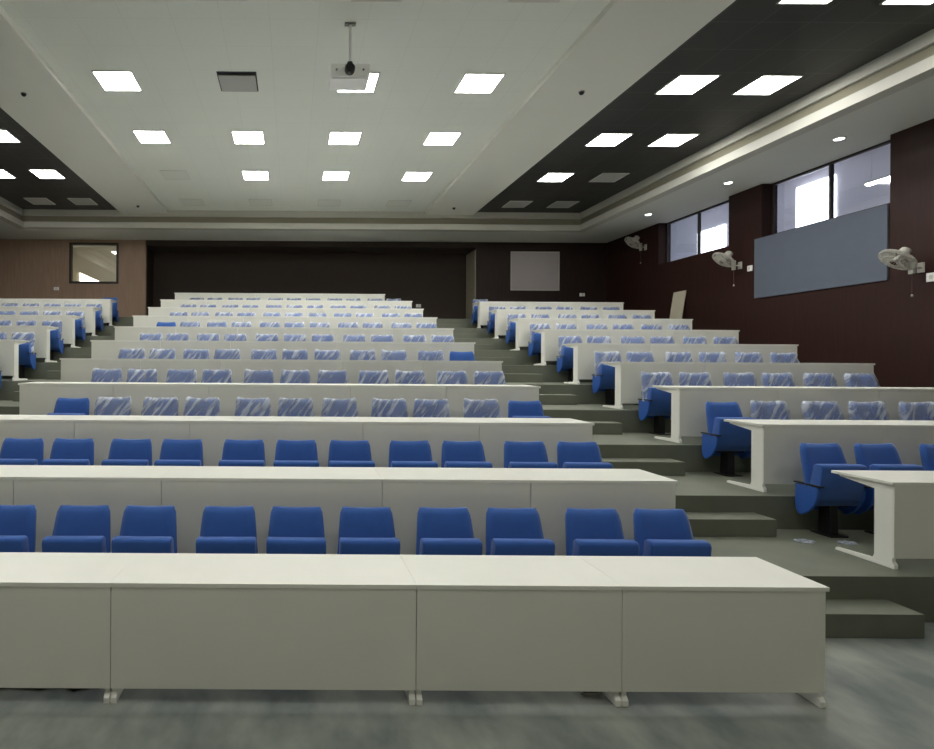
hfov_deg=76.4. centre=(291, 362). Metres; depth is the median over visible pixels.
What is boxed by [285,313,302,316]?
chair
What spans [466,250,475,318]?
door
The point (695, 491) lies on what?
stair step
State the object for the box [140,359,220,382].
desk
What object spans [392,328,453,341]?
desk
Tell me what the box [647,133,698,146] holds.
recessed light
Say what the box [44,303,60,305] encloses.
chair
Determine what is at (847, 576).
stair step
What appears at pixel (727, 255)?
wall fan
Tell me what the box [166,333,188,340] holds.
chair
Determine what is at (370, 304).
desk
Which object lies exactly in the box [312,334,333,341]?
chair
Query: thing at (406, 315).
chair
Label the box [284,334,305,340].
chair
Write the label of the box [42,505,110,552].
chair
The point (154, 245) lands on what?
ceiling
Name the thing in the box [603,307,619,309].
chair
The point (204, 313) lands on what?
chair
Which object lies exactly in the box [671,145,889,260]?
wall
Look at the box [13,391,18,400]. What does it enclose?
floor
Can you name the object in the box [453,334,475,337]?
step
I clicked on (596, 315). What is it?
chair
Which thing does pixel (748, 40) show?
ceiling
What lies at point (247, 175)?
recessed light
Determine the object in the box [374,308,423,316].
desk
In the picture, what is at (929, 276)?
switch box
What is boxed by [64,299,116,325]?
desk
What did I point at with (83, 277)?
window
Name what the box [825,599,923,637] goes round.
step
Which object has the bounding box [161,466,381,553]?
desk
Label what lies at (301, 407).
chair
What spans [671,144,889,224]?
ceiling
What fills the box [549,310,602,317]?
desk
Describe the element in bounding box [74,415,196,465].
desk
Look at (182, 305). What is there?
chair
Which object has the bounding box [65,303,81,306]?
chair
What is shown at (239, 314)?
chair
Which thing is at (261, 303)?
desk
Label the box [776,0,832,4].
recessed light
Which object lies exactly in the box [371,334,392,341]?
chair
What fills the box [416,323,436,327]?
chair
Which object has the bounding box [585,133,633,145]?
recessed light
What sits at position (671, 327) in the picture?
chair
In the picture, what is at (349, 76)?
projector
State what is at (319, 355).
chair
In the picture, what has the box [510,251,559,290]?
window
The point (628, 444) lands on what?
floor
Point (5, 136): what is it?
recessed light
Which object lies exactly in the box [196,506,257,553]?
chair
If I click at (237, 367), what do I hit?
desk
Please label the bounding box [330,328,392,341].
desk
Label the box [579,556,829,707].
desk
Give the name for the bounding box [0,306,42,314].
desk
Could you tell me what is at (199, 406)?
chair
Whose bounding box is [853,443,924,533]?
chair
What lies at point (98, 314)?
chair
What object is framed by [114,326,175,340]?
desk
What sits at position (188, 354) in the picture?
chair
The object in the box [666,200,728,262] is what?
window
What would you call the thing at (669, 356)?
chair
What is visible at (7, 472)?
desk
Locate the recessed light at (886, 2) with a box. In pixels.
[879,0,933,4]
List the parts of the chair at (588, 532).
seat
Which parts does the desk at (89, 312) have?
leg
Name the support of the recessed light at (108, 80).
in the ceiling at (421, 51)
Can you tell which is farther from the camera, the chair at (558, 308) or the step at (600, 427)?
the chair at (558, 308)
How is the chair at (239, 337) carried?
on the floor at (584, 390)
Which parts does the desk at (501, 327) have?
leg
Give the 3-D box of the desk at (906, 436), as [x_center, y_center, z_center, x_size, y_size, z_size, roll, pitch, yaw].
[6.913,1.021,6.190,1.294,0.722,0.530,0,0,0]
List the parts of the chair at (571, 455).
seat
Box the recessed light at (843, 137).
[831,136,846,140]
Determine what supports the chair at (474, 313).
on the floor at (107, 330)
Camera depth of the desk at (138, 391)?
7.22 m
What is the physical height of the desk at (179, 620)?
0.722 m
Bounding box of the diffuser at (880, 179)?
[866,177,889,185]
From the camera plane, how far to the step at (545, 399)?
9.37 m
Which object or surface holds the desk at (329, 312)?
on the floor at (499, 344)
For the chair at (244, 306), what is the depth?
14.68 m
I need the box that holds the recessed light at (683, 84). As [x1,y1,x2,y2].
[654,74,720,94]
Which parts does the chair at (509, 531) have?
seat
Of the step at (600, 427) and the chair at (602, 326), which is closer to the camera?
the step at (600, 427)
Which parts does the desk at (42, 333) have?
panel, leg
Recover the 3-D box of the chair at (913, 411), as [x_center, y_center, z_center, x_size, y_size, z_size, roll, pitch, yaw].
[7.776,0.931,6.873,0.500,0.912,0.326,0,0,-1]
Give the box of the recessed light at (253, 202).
[249,199,272,205]
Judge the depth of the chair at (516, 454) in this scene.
5.63 m
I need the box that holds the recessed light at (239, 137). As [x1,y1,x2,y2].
[231,131,264,143]
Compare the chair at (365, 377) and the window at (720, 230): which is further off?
the window at (720, 230)
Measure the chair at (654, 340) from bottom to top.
0.910 m
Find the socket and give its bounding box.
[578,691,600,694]
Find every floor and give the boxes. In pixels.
[0,379,622,403]
[0,400,670,432]
[0,622,933,748]
[1,362,592,381]
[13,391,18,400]
[36,348,556,364]
[47,371,60,379]
[63,336,527,349]
[73,355,90,357]
[85,326,505,338]
[103,317,486,327]
[592,432,750,471]
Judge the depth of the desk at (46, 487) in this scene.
4.64 m
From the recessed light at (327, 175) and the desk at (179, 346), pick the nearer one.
the desk at (179, 346)
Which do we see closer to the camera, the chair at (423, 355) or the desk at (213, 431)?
the desk at (213, 431)
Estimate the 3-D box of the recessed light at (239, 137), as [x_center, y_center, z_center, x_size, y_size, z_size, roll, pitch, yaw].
[-0.844,-4.368,10.858,0.610,0.014,0.610,0,0,0]
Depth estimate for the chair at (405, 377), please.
8.22 m
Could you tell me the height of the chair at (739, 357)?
0.912 m
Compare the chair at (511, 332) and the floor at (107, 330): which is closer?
the chair at (511, 332)
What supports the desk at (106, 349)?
on the floor at (584, 390)
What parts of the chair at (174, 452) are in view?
seat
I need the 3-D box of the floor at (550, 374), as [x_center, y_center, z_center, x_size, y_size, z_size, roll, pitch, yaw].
[0.166,1.032,11.566,19.481,2.029,1.288,0,0,0]
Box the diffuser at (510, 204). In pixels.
[504,202,529,206]
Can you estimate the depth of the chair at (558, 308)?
14.68 m
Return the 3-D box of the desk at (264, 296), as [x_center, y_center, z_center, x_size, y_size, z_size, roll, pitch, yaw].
[-0.151,-1.657,16.494,1.830,0.722,0.530,0,0,0]
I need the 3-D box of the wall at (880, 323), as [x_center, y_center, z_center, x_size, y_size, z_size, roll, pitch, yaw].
[10.082,-0.840,6.992,0.327,5.898,21.984,0,0,0]
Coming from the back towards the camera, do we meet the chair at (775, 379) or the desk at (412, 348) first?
the desk at (412, 348)
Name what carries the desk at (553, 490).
on the stair step at (847, 576)
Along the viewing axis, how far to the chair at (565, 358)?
10.72 m
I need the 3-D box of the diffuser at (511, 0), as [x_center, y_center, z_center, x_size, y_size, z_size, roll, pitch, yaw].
[2.902,-4.347,6.440,0.570,0.009,0.570,0,0,0]
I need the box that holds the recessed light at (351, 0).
[351,0,401,1]
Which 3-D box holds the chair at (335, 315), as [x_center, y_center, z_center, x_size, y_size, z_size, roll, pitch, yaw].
[1.209,-0.754,13.313,0.500,0.912,0.326,0,0,1]
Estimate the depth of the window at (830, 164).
10.56 m
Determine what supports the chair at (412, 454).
on the stair step at (847, 576)
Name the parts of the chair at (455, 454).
seat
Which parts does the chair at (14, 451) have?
seat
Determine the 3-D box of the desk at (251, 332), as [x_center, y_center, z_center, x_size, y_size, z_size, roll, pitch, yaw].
[-0.159,-0.346,11.342,1.830,0.722,0.530,0,0,0]
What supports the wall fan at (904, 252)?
attached to the wall at (880, 323)
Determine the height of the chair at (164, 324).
0.890 m
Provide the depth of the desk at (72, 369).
8.50 m
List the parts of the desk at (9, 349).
panel, leg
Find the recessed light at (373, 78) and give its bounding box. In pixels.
[336,72,379,92]
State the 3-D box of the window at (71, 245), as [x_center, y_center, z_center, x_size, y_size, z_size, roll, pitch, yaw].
[-6.253,-3.150,17.724,1.556,1.290,0.120,0,0,0]
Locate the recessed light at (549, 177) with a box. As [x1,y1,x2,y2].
[536,173,574,181]
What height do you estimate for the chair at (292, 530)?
0.914 m
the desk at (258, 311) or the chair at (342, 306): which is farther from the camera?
the chair at (342, 306)
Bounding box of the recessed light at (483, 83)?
[453,73,505,93]
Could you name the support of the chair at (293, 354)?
on the floor at (628, 416)
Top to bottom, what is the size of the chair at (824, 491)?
0.899 m
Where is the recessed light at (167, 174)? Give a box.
[160,170,190,179]
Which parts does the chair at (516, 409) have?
seat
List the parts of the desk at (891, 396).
panel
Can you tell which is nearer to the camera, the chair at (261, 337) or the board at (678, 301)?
the chair at (261, 337)
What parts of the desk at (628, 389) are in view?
leg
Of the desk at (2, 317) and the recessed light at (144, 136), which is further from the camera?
the desk at (2, 317)
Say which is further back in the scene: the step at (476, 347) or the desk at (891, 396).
the step at (476, 347)
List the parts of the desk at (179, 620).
panel, leg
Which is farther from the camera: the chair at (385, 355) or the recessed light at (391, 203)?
the recessed light at (391, 203)
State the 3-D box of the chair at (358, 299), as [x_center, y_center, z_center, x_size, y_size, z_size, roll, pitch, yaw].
[1.749,-1.397,15.891,0.498,0.910,0.331,0,0,-1]
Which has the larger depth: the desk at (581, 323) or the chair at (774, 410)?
the desk at (581, 323)
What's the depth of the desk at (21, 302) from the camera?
14.94 m
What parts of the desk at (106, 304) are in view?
leg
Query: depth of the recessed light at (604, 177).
13.03 m
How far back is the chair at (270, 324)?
12.10 m
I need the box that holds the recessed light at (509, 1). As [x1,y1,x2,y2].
[508,0,559,2]
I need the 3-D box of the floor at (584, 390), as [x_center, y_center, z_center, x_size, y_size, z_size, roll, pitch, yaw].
[0.165,1.195,10.278,19.481,1.702,1.288,0,0,0]
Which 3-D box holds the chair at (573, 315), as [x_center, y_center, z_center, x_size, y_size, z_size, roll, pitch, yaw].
[6.585,-0.720,13.315,0.500,0.912,0.330,0,0,-1]
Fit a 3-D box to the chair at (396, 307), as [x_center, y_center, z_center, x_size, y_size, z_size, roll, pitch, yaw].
[2.902,-1.060,14.602,0.495,0.914,0.328,0,0,-1]
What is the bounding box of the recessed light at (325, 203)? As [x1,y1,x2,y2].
[318,200,340,206]
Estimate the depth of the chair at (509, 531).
4.34 m
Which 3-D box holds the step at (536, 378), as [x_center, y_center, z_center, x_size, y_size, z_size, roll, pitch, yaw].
[4.000,0.286,10.787,1.541,0.163,0.269,0,0,0]
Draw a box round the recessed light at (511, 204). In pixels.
[502,201,532,207]
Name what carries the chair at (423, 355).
on the floor at (628, 416)
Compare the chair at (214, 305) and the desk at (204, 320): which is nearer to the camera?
the desk at (204, 320)
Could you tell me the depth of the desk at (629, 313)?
13.66 m
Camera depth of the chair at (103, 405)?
6.93 m
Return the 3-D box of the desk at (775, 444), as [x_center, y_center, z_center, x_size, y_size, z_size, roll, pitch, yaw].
[5.620,1.013,6.190,1.292,0.722,0.530,0,0,0]
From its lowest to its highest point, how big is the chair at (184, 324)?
0.912 m
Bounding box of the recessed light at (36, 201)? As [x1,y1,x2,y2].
[24,198,55,204]
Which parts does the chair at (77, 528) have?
seat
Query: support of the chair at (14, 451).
on the stair step at (847, 576)
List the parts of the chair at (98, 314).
backrest, seat, panel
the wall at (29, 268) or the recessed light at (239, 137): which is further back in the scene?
the wall at (29, 268)
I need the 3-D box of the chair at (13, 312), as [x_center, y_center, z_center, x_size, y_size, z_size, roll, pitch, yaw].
[-6.845,-0.804,13.315,0.498,0.910,0.331,0,0,1]
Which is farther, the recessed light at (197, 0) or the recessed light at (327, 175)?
the recessed light at (327, 175)
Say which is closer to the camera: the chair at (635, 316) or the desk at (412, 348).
the desk at (412, 348)
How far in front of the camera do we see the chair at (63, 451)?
5.63 m
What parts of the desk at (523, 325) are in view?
leg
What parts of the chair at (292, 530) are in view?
seat, backrest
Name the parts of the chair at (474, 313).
seat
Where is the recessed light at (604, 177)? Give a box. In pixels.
[589,173,629,181]
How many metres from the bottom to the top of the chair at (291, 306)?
0.912 m
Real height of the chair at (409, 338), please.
0.910 m
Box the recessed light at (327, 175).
[322,171,349,180]
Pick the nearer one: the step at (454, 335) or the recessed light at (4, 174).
the recessed light at (4, 174)
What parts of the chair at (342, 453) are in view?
seat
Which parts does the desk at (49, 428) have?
panel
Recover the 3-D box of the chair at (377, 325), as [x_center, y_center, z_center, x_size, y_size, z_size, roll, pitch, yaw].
[1.741,-0.430,12.026,0.495,0.914,0.328,0,0,0]
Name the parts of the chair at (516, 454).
seat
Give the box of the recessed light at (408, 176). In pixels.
[401,172,432,180]
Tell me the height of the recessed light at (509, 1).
0.014 m
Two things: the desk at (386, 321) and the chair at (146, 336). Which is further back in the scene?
the desk at (386, 321)
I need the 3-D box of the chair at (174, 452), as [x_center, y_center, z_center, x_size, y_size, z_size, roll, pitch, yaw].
[-1.117,1.223,5.580,0.488,0.899,0.317,0,0,1]
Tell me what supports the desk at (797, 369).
on the floor at (628, 416)
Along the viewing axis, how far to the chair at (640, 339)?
10.81 m
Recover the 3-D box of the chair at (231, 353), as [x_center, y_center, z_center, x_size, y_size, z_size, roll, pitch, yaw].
[-1.107,0.209,9.451,0.500,0.912,0.330,0,0,-1]
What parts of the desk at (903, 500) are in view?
leg, panel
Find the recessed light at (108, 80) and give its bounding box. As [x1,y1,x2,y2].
[91,70,142,90]
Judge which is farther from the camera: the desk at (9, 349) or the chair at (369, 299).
the chair at (369, 299)
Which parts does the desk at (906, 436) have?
panel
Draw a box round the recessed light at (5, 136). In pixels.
[0,129,20,142]
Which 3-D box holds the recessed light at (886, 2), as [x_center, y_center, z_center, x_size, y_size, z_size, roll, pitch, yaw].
[7.376,-4.317,6.440,0.610,0.014,0.610,0,0,0]
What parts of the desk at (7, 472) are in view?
panel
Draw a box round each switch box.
[747,265,752,270]
[926,272,933,281]
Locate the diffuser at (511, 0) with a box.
[511,0,557,1]
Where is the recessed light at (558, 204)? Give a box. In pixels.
[546,201,579,207]
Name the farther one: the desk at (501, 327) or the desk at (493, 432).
the desk at (501, 327)
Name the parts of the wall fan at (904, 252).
blade, wall plate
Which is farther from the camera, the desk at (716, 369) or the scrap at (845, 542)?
the desk at (716, 369)
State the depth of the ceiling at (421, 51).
8.68 m
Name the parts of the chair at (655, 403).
panel, backrest, seat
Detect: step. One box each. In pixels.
[436,324,460,327]
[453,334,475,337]
[474,345,493,349]
[475,357,515,364]
[504,374,542,382]
[539,394,576,404]
[586,421,621,434]
[602,458,684,475]
[663,472,872,529]
[685,512,776,536]
[693,529,933,621]
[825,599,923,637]
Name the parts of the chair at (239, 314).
backrest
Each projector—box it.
[328,22,369,90]
[330,77,367,90]
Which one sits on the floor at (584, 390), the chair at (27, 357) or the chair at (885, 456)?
the chair at (27, 357)
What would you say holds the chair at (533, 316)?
on the floor at (522, 357)
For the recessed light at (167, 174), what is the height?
0.014 m
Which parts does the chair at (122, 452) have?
seat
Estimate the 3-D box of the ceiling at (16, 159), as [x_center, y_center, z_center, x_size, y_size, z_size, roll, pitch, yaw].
[-6.326,-4.460,6.050,2.818,0.100,20.100,0,0,0]
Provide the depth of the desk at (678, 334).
11.08 m
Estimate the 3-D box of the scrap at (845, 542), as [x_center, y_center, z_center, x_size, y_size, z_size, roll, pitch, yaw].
[5.261,1.700,5.307,0.184,0.022,0.114,0,0,0]
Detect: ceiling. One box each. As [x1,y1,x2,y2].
[0,0,610,211]
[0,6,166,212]
[0,76,933,246]
[0,108,116,209]
[146,240,476,253]
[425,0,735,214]
[477,0,933,212]
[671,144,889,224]
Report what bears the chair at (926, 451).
on the stair step at (847, 576)
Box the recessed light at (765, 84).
[731,75,803,94]
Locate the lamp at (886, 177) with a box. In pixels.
[864,150,889,185]
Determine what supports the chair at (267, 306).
on the floor at (499, 344)
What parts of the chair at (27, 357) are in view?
backrest, seat, panel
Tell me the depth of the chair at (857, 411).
6.93 m
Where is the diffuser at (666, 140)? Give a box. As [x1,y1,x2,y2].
[650,135,695,145]
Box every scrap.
[794,539,815,543]
[837,540,856,544]
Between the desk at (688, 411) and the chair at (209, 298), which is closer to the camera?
the desk at (688, 411)
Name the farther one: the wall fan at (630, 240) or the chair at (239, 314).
the wall fan at (630, 240)
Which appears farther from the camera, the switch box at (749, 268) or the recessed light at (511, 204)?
the recessed light at (511, 204)
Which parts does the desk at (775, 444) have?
leg, panel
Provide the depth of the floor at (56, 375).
10.65 m
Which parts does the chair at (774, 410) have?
backrest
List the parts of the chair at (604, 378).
panel, seat, backrest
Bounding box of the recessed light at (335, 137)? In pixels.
[328,131,361,144]
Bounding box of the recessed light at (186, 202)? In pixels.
[179,199,205,205]
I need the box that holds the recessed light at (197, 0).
[197,0,246,0]
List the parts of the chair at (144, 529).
seat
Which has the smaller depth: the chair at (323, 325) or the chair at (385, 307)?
the chair at (323, 325)
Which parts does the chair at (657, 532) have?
seat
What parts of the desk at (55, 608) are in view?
panel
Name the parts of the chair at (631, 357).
backrest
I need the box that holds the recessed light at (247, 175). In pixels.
[242,171,268,179]
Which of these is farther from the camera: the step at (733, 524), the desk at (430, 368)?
the desk at (430, 368)
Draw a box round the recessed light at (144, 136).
[132,130,170,143]
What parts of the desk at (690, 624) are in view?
panel, leg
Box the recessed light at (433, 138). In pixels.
[422,132,461,144]
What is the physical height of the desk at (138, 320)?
0.722 m
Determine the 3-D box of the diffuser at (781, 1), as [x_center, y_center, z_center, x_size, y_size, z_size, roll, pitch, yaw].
[6.134,-4.327,6.440,0.570,0.009,0.570,0,0,0]
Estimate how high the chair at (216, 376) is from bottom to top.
0.910 m
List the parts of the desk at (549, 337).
leg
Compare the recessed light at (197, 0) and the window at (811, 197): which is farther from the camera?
the window at (811, 197)
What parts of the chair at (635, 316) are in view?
backrest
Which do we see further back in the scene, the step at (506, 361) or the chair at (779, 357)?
the step at (506, 361)
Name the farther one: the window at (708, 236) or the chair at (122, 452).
the window at (708, 236)
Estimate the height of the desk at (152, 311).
0.722 m
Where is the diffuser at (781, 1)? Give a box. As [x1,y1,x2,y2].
[780,0,830,2]
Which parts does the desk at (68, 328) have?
leg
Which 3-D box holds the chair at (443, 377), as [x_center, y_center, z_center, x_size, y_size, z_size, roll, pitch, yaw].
[2.352,0.562,8.163,0.500,0.912,0.330,0,0,0]
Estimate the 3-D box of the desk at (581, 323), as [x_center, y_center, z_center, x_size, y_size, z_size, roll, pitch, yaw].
[6.924,-0.623,12.630,1.294,0.722,0.530,0,0,0]
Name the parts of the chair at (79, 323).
backrest, seat, panel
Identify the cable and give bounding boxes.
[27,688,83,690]
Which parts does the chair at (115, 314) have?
backrest, seat, panel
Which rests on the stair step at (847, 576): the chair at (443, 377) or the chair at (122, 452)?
the chair at (122, 452)
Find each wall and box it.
[0,239,146,316]
[73,247,79,280]
[76,247,115,281]
[146,247,153,315]
[153,252,466,318]
[475,242,606,301]
[606,118,933,386]
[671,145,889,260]
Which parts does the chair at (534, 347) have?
panel, seat, backrest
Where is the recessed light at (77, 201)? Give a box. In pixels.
[67,198,97,204]
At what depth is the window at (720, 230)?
17.99 m
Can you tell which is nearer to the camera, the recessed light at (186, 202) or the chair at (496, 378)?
the chair at (496, 378)
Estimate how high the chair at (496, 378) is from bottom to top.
0.910 m
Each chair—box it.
[0,311,15,314]
[0,320,11,325]
[0,332,6,339]
[0,438,43,464]
[0,505,36,551]
[2,303,18,305]
[10,332,36,378]
[15,320,36,325]
[19,311,38,314]
[23,303,39,305]
[41,320,63,360]
[41,438,93,465]
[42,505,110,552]
[43,311,60,314]
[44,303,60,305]
[47,397,89,414]
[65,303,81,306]
[66,311,84,345]
[86,303,103,335]
[90,368,121,381]
[94,396,130,414]
[101,439,151,465]
[103,297,118,325]
[111,505,176,552]
[118,348,144,358]
[126,368,157,381]
[140,333,162,340]
[141,397,178,415]
[149,348,175,358]
[154,439,203,465]
[156,322,175,326]
[165,369,196,382]
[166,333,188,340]
[169,312,187,315]
[180,304,195,306]
[180,321,199,326]
[183,349,208,358]
[183,396,220,415]
[189,297,203,299]
[191,312,208,315]
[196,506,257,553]
[197,333,219,340]
[200,304,216,306]
[201,369,231,382]
[207,297,221,299]
[207,321,226,326]
[214,349,239,358]
[215,312,232,315]
[218,439,265,466]
[222,305,238,307]
[224,334,246,340]
[232,322,250,326]
[234,397,270,415]
[237,312,254,315]
[242,305,258,307]
[243,369,273,382]
[251,349,276,359]
[255,334,277,340]
[260,322,278,326]
[263,312,280,315]
[266,304,281,307]
[266,506,325,553]
[273,440,318,466]
[277,398,313,416]
[280,369,310,382]
[282,349,307,359]
[284,322,303,326]
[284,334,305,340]
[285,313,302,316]
[287,305,301,307]
[307,305,323,307]
[308,313,326,316]
[310,322,329,327]
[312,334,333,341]
[315,349,340,359]
[317,370,347,383]
[321,398,357,416]
[327,298,341,300]
[328,440,374,466]
[330,305,345,307]
[334,313,351,316]
[337,507,399,554]
[338,322,357,327]
[343,334,365,341]
[346,298,360,300]
[349,350,375,359]
[350,305,365,307]
[356,313,373,316]
[358,370,388,383]
[362,322,382,327]
[367,298,382,300]
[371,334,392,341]
[371,398,407,416]
[374,305,389,308]
[381,350,406,359]
[382,313,399,316]
[388,440,437,467]
[391,322,411,327]
[394,306,410,308]
[395,370,425,383]
[403,334,425,341]
[404,313,421,316]
[413,398,450,417]
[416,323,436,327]
[416,507,482,554]
[417,350,444,360]
[431,335,453,341]
[436,370,467,383]
[441,441,492,467]
[449,351,474,360]
[463,398,500,417]
[471,299,487,327]
[474,371,505,384]
[485,507,554,555]
[487,306,505,338]
[504,441,557,467]
[506,314,525,347]
[508,400,550,417]
[509,306,526,308]
[528,323,550,363]
[531,314,549,317]
[535,306,551,309]
[556,306,572,309]
[556,323,576,328]
[556,336,582,381]
[557,441,612,468]
[558,314,576,317]
[565,508,639,555]
[580,306,597,309]
[581,314,599,317]
[586,324,607,328]
[587,335,610,342]
[592,351,622,404]
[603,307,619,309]
[608,314,627,318]
[612,324,633,328]
[621,336,645,343]
[626,351,654,404]
[632,314,651,318]
[633,508,711,556]
[638,371,674,434]
[641,324,661,329]
[650,336,674,343]
[665,352,693,361]
[668,324,689,329]
[679,372,712,385]
[683,336,707,343]
[698,352,727,361]
[701,402,754,475]
[713,336,738,343]
[723,372,756,385]
[734,352,763,362]
[749,400,790,458]
[762,373,795,385]
[770,352,799,362]
[793,443,870,537]
[801,401,844,419]
[803,373,838,386]
[844,373,879,386]
[848,401,889,419]
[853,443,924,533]
[898,402,933,420]
[919,444,933,470]
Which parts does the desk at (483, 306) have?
leg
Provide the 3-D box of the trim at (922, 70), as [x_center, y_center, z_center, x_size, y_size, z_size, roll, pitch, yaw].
[0.272,-3.931,6.150,16.420,0.161,20.300,0,0,0]
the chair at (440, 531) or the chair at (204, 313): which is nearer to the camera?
the chair at (440, 531)
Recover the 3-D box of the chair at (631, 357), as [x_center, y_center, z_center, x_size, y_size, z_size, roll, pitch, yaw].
[5.924,0.254,9.451,0.498,0.910,0.331,0,0,0]
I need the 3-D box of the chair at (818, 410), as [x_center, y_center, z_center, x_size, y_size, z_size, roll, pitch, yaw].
[6.576,0.925,6.875,0.498,0.910,0.331,0,0,0]
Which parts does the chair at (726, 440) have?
panel, rail, backrest, foot plate, seat, panel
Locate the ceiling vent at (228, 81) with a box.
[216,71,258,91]
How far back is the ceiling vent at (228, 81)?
8.65 m
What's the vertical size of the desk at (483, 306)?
0.722 m
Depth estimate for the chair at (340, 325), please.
12.09 m
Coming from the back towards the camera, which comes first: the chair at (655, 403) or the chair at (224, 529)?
the chair at (655, 403)
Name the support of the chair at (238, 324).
on the floor at (550, 374)
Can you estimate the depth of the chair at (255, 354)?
9.51 m
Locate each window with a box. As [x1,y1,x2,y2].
[69,243,118,283]
[80,273,97,280]
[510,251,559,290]
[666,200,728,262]
[701,228,714,252]
[716,224,725,248]
[772,140,889,233]
[796,178,825,227]
[827,175,835,218]
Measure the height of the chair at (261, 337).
0.912 m
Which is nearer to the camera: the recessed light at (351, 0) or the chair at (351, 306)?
the recessed light at (351, 0)
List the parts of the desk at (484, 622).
leg, panel, leg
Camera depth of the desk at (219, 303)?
14.94 m
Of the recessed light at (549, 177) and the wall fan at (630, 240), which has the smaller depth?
the recessed light at (549, 177)
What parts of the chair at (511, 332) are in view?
panel, seat, backrest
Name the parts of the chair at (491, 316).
panel, seat, backrest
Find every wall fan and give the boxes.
[624,236,646,263]
[712,251,741,285]
[878,247,924,296]
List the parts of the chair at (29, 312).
backrest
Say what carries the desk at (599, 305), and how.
on the floor at (107, 330)
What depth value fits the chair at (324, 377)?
8.22 m
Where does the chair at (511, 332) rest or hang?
on the floor at (522, 357)
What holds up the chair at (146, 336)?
on the floor at (584, 390)
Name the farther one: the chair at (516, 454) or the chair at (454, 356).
the chair at (454, 356)
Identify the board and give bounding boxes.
[669,290,686,318]
[754,204,888,298]
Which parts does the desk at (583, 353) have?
leg, panel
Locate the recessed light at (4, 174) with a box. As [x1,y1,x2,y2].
[0,169,16,178]
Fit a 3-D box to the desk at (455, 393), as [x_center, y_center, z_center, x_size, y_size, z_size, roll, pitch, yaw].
[2.593,0.658,7.478,1.218,0.722,0.530,0,0,0]
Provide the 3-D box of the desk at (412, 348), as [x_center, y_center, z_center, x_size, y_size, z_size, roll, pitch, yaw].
[2.597,-0.002,10.054,1.218,0.722,0.530,0,0,0]
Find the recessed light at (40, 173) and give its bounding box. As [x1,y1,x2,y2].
[28,169,65,178]
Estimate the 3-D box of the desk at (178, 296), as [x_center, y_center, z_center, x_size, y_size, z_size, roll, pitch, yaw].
[-2.854,-1.674,16.494,1.124,0.722,0.530,0,0,0]
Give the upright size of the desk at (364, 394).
0.722 m
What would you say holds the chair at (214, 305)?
on the floor at (499, 344)
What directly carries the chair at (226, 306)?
on the floor at (499, 344)
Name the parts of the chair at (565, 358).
panel, seat, backrest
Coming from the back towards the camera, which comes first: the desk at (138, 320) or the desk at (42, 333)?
the desk at (138, 320)
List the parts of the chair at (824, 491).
panel, rail, backrest, foot plate, seat, panel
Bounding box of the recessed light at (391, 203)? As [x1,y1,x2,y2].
[385,200,411,206]
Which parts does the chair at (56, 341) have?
backrest, seat, panel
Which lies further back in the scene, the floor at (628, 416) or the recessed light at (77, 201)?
the recessed light at (77, 201)
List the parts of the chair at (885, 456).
panel, backrest, seat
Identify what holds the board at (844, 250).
attached to the wall at (880, 323)
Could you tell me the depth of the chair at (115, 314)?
15.84 m
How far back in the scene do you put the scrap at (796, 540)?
5.34 m
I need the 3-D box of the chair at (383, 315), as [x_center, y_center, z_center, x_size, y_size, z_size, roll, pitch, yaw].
[2.366,-0.747,13.313,0.500,0.912,0.326,0,0,0]
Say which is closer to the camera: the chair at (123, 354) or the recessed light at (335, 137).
the chair at (123, 354)
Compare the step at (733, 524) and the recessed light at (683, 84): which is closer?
the step at (733, 524)
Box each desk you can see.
[0,298,16,305]
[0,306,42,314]
[0,315,15,325]
[0,325,58,361]
[0,339,28,380]
[0,415,90,458]
[0,465,40,504]
[0,552,134,703]
[13,465,173,551]
[16,315,81,347]
[17,299,63,305]
[18,382,122,414]
[42,306,100,335]
[60,358,140,381]
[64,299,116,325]
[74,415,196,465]
[90,340,160,358]
[111,553,416,704]
[113,382,210,415]
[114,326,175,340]
[132,315,187,326]
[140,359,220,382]
[148,307,197,315]
[160,299,205,306]
[160,340,230,358]
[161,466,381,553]
[174,293,212,299]
[176,327,237,340]
[188,316,243,326]
[190,416,362,466]
[198,307,247,315]
[206,300,251,307]
[208,383,349,416]
[213,293,254,299]
[221,359,341,382]
[231,341,334,359]
[238,327,329,340]
[244,316,325,326]
[248,308,322,316]
[252,300,320,307]
[255,293,317,299]
[318,294,360,300]
[321,300,366,307]
[323,308,373,316]
[326,317,381,327]
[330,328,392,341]
[335,342,405,359]
[341,360,422,383]
[349,384,445,416]
[358,417,478,467]
[361,294,384,300]
[367,301,412,308]
[373,467,530,554]
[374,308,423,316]
[382,317,436,327]
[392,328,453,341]
[400,555,622,706]
[406,342,474,360]
[423,361,502,383]
[437,384,540,417]
[467,418,594,467]
[473,301,526,327]
[489,309,549,338]
[507,468,677,555]
[509,318,575,349]
[527,302,575,309]
[533,329,608,364]
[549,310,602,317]
[562,343,650,383]
[576,302,623,309]
[576,318,634,328]
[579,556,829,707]
[601,362,704,408]
[602,310,654,318]
[609,329,674,343]
[635,319,692,329]
[651,344,724,361]
[652,386,778,442]
[674,330,739,343]
[705,362,789,385]
[724,419,883,491]
[725,344,798,362]
[752,386,878,419]
[790,363,874,386]
[831,470,933,568]
[841,420,933,465]
[856,387,933,419]
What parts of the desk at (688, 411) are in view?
leg, panel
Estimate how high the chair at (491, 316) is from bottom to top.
0.914 m
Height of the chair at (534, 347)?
0.910 m

